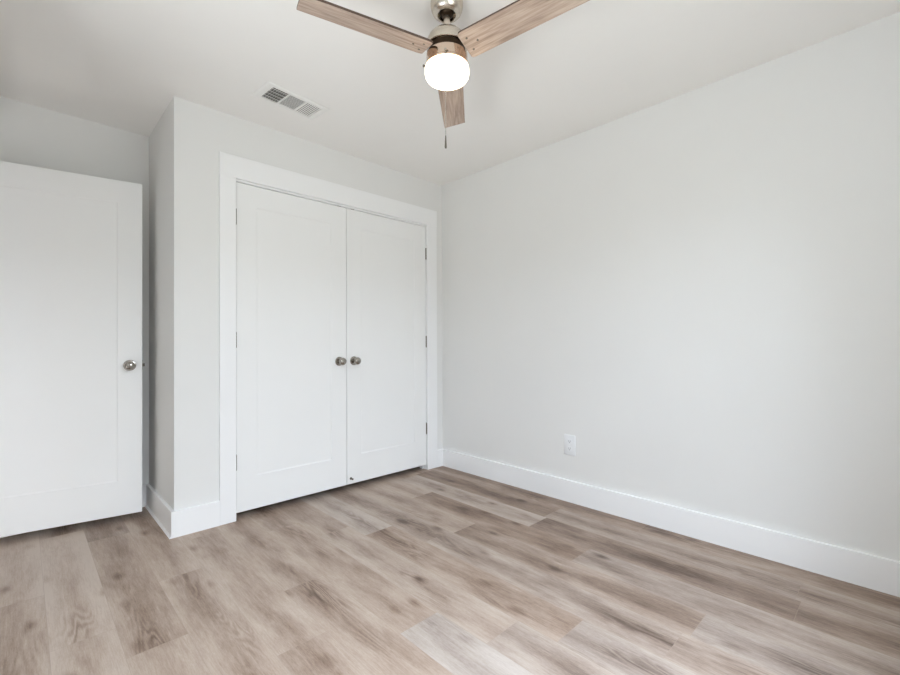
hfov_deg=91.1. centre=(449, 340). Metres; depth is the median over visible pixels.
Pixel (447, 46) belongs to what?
ceiling fan
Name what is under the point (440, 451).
baseboard
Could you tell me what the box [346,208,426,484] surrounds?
door
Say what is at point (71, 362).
door
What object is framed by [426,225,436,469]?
trim
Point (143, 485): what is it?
baseboard
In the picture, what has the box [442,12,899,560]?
wall
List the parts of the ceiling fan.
blade, pull chain, lamp shade, blade, blade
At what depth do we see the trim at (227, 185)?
2.62 m
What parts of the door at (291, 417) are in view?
knob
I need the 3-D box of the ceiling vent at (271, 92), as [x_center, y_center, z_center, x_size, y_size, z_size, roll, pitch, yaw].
[-0.899,-1.355,2.512,0.192,0.008,0.374,-1,0,41]
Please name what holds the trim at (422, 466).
attached to the wall at (197, 132)
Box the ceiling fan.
[297,0,589,148]
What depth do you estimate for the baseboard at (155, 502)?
2.63 m
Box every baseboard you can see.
[0,483,148,537]
[146,484,173,535]
[171,501,219,538]
[437,449,442,466]
[443,449,899,596]
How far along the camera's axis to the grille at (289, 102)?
2.51 m
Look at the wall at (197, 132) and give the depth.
2.54 m
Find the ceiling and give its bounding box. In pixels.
[0,0,899,185]
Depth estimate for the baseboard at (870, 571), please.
2.34 m
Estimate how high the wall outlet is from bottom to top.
0.134 m
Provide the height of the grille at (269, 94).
0.006 m
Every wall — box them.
[0,97,148,484]
[149,105,168,504]
[169,96,442,510]
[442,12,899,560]
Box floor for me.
[0,466,899,674]
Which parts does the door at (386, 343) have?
knob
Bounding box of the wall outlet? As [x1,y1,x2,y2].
[564,434,575,455]
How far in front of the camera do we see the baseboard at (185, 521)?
2.49 m
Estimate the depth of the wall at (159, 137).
2.71 m
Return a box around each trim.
[219,151,436,226]
[219,174,235,524]
[418,227,426,468]
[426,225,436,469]
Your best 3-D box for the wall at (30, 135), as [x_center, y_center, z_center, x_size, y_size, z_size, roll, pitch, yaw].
[-2.010,-0.132,2.985,4.000,2.440,0.110,0,0,-44]
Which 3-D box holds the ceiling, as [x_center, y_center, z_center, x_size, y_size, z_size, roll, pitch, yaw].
[-0.551,-1.417,1.569,4.120,0.100,4.192,0,0,-44]
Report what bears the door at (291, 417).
in the wall at (197, 132)
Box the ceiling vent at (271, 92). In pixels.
[252,81,329,119]
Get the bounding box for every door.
[0,161,144,536]
[236,182,346,512]
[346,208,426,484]
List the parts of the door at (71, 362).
knob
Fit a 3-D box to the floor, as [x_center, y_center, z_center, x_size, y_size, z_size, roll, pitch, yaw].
[-0.577,1.073,1.539,4.050,0.001,4.200,0,0,-44]
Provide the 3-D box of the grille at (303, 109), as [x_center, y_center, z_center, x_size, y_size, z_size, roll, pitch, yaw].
[-0.834,-1.354,2.588,0.136,0.001,0.090,-1,0,41]
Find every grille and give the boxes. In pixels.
[263,88,287,101]
[279,95,303,109]
[295,103,319,115]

